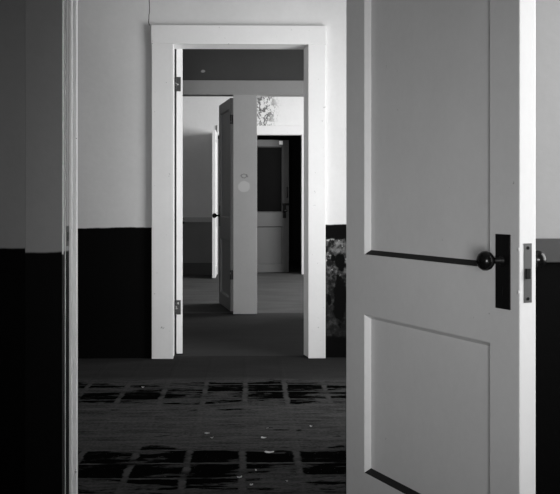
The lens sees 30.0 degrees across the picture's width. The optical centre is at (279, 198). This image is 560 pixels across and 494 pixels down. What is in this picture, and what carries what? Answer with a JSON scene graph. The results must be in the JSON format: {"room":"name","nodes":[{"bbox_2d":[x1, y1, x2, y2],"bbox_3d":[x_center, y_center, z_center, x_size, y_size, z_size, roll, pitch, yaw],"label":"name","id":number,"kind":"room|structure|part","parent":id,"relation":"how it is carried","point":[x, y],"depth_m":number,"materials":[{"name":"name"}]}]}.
{"room":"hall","nodes":[
{"label":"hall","id":0,"kind":"room"},
{"bbox_2d":[78,0,345,358],"bbox_3d":[-0.919,-0.505,7.228,4.950,3.210,0.150,0,0,-2],"label":"wall","id":1,"kind":"structure","parent":0,"point":[115,46],"depth_m":7.15,"materials":[{"name":"paint"}]},
{"bbox_2d":[151,25,325,358],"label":"door","id":2,"kind":"structure","parent":1,"relation":"in","point":[165,39],"depth_m":7.15,"materials":[{"name":"white paint"}]},
{"bbox_3d":[-0.802,0.016,7.138,0.145,2.147,0.036,0,0,-2],"label":"casing","id":3,"kind":"part","parent":2,"relation":"part of","materials":[{"name":"white paint"}]},
{"bbox_3d":[-0.281,-1.121,7.150,1.194,0.128,0.038,0,0,-2],"label":"head casing","id":4,"kind":"part","parent":2,"relation":"part of","materials":[{"name":"white paint"}]},
{"bbox_3d":[0.252,0.016,7.166,0.118,2.147,0.036,0,0,-2],"label":"casing","id":5,"kind":"part","parent":2,"relation":"part of","materials":[{"name":"white paint"}]},
{"bbox_2d":[78,261,345,493],"bbox_3d":[-0.199,1.140,11.142,6.600,0.100,14.713,0,0,-2],"label":"floor","id":6,"kind":"structure","parent":0,"point":[152,438],"depth_m":5.41,"materials":[{"name":"wood"}]},
{"bbox_2d":[175,49,303,80],"bbox_3d":[-0.593,-0.505,9.983,5.750,3.210,0.140,0,0,-2],"label":"wall","id":7,"kind":"structure","parent":0,"point":[198,64],"depth_m":9.92,"materials":[{"name":"paint"}]},
{"bbox_2d":[183,80,303,313],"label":"door","id":8,"kind":"structure","parent":7,"relation":"in","point":[244,93],"depth_m":9.90,"materials":[{"name":"grey paint"}]},
{"bbox_3d":[-0.538,-0.345,10.502,0.041,1.066,0.630,0,0,-11],"label":"moulding","id":9,"kind":"part","parent":8,"relation":"part of","materials":[{"name":"grey paint"}]},
{"bbox_3d":[-0.538,0.684,10.502,0.041,0.560,0.630,0,0,-11],"label":"moulding","id":10,"kind":"part","parent":8,"relation":"part of","materials":[{"name":"grey paint"}]},
{"bbox_3d":[-0.538,-0.345,10.502,0.006,1.066,0.630,0,0,-11],"label":"panel","id":11,"kind":"part","parent":8,"relation":"part of","materials":[{"name":"grey paint"}]},
{"bbox_3d":[-0.538,0.684,10.502,0.006,0.560,0.630,0,0,-11],"label":"panel","id":12,"kind":"part","parent":8,"relation":"part of","materials":[{"name":"grey paint"}]},
{"bbox_3d":[-0.323,-1.056,9.990,2.351,0.136,0.180,0,0,-2],"label":"head casing","id":13,"kind":"part","parent":8,"relation":"part of","materials":[{"name":"grey paint"}]},
{"bbox_3d":[-0.333,0.045,9.990,0.225,2.090,0.176,0,0,-2],"label":"post","id":14,"kind":"part","parent":8,"relation":"part of","materials":[{"name":"grey paint"}]},
{"bbox_2d":[183,96,303,262],"bbox_3d":[-0.231,-0.505,15.169,6.750,3.210,0.140,0,0,-2],"label":"wall","id":15,"kind":"structure","parent":0,"point":[200,113],"depth_m":15.08,"materials":[{"name":"paint"}]},
{"bbox_2d":[183,263,211,274],"bbox_3d":[-2.258,1.005,15.036,2.690,0.170,0.018,0,0,-2],"label":"baseboard","id":16,"kind":"structure","parent":15,"relation":"attached to","point":[188,268],"depth_m":15.05,"materials":[{"name":"paint"}]},
{"bbox_2d":[183,217,211,221],"bbox_3d":[-2.258,0.298,15.034,2.690,0.068,0.022,0,0,-2],"label":"trim","id":17,"kind":"structure","parent":15,"relation":"attached to","point":[186,219],"depth_m":15.05,"materials":[{"name":"grey paint"}]},
{"bbox_2d":[212,126,303,277],"bbox_3d":[-0.258,0.015,14.769,1.364,2.149,0.941,0,0,-2],"label":"door","id":18,"kind":"structure","parent":15,"relation":"in","point":[261,130],"depth_m":15.08,"materials":[{"name":"white paint"}]},
{"bbox_3d":[-0.915,-0.315,14.668,0.044,1.006,0.544,0,0,-2],"label":"moulding","id":19,"kind":"part","parent":18,"relation":"part of","materials":[{"name":"white paint"}]},
{"bbox_3d":[-0.915,0.684,14.668,0.044,0.560,0.544,0,0,-2],"label":"moulding","id":20,"kind":"part","parent":18,"relation":"part of","materials":[{"name":"white paint"}]},
{"bbox_2d":[218,139,288,272],"bbox_3d":[-0.386,0.105,15.356,1.078,1.955,0.198,0,0,-16],"label":"glazed door","id":21,"kind":"structure","parent":18,"relation":"attached to","point":[272,155],"depth_m":15.42,"materials":[{"name":"paint"}]},
{"bbox_3d":[-0.384,0.684,15.357,0.852,0.560,0.006,0,0,-16],"label":"panel","id":22,"kind":"part","parent":21,"relation":"part of","materials":[{"name":"paint"}]},
{"bbox_3d":[-0.384,-0.289,15.357,0.852,0.972,0.006,0,0,-16],"label":"glass pane","id":23,"kind":"part","parent":21,"relation":"part of","materials":[{"name":"black glass"}]},
{"bbox_3d":[-0.384,0.684,15.357,0.852,0.560,0.041,0,0,-16],"label":"moulding","id":24,"kind":"part","parent":21,"relation":"part of","materials":[{"name":"paint"}]},
{"bbox_3d":[-0.384,-0.289,15.357,0.852,0.972,0.041,0,0,-16],"label":"moulding","id":25,"kind":"part","parent":21,"relation":"part of","materials":[{"name":"paint"}]},
{"bbox_3d":[-0.245,-0.994,15.087,1.323,0.131,0.022,0,0,-2],"label":"head casing","id":26,"kind":"part","parent":18,"relation":"part of","materials":[{"name":"white paint"}]},
{"bbox_3d":[0.366,0.081,15.105,0.100,2.018,0.020,0,0,-2],"label":"casing","id":27,"kind":"part","parent":18,"relation":"part of","materials":[{"name":"white paint"}]},
{"bbox_2d":[218,135,300,260],"bbox_3d":[-0.398,-0.510,18.571,6.900,3.200,0.150,0,0,-2],"label":"wall","id":28,"kind":"structure","parent":0,"point":[294,141],"depth_m":18.51,"materials":[{"name":"black paint"}]},
{"bbox_2d":[0,0,559,493],"bbox_3d":[-0.676,-0.505,3.771,5.250,3.210,0.115,0,0,-2],"label":"wall","id":29,"kind":"structure","parent":0,"point":[12,12],"depth_m":3.71,"materials":[{"name":"paint"}]},
{"bbox_2d":[25,0,546,493],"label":"door","id":30,"kind":"structure","parent":29,"relation":"in","point":[51,26],"depth_m":3.26,"materials":[{"name":"white paint"}]},
{"bbox_3d":[0.452,-0.371,3.200,0.051,1.115,0.750,0,0,-22],"label":"moulding","id":31,"kind":"part","parent":30,"relation":"part of","materials":[{"name":"paint"}]},
{"bbox_3d":[0.452,0.659,3.200,0.051,0.534,0.750,0,0,-22],"label":"moulding","id":32,"kind":"part","parent":30,"relation":"part of","materials":[{"name":"paint"}]},
{"bbox_3d":[0.452,-0.371,3.200,0.007,1.115,0.750,0,0,-22],"label":"panel","id":33,"kind":"part","parent":30,"relation":"part of","materials":[{"name":"paint"}]},
{"bbox_3d":[0.452,0.659,3.200,0.007,0.534,0.750,0,0,-22],"label":"panel","id":34,"kind":"part","parent":30,"relation":"part of","materials":[{"name":"paint"}]},
{"bbox_3d":[0.544,0.164,2.762,0.044,0.052,0.052,0,0,-22],"label":"knob","id":35,"kind":"part","parent":30,"relation":"part of","materials":[{"name":"black metal"}]},
{"bbox_3d":[0.696,0.164,2.825,0.044,0.052,0.052,0,0,-22],"label":"knob","id":36,"kind":"part","parent":30,"relation":"part of","materials":[{"name":"black"}]},
{"bbox_2d":[536,239,559,262],"bbox_3d":[1.112,0.185,3.750,1.376,0.085,0.022,0,0,-2],"label":"trim","id":37,"kind":"structure","parent":29,"relation":"attached to","point":[550,247],"depth_m":3.73,"materials":[{"name":"grey paint"}]}
]}

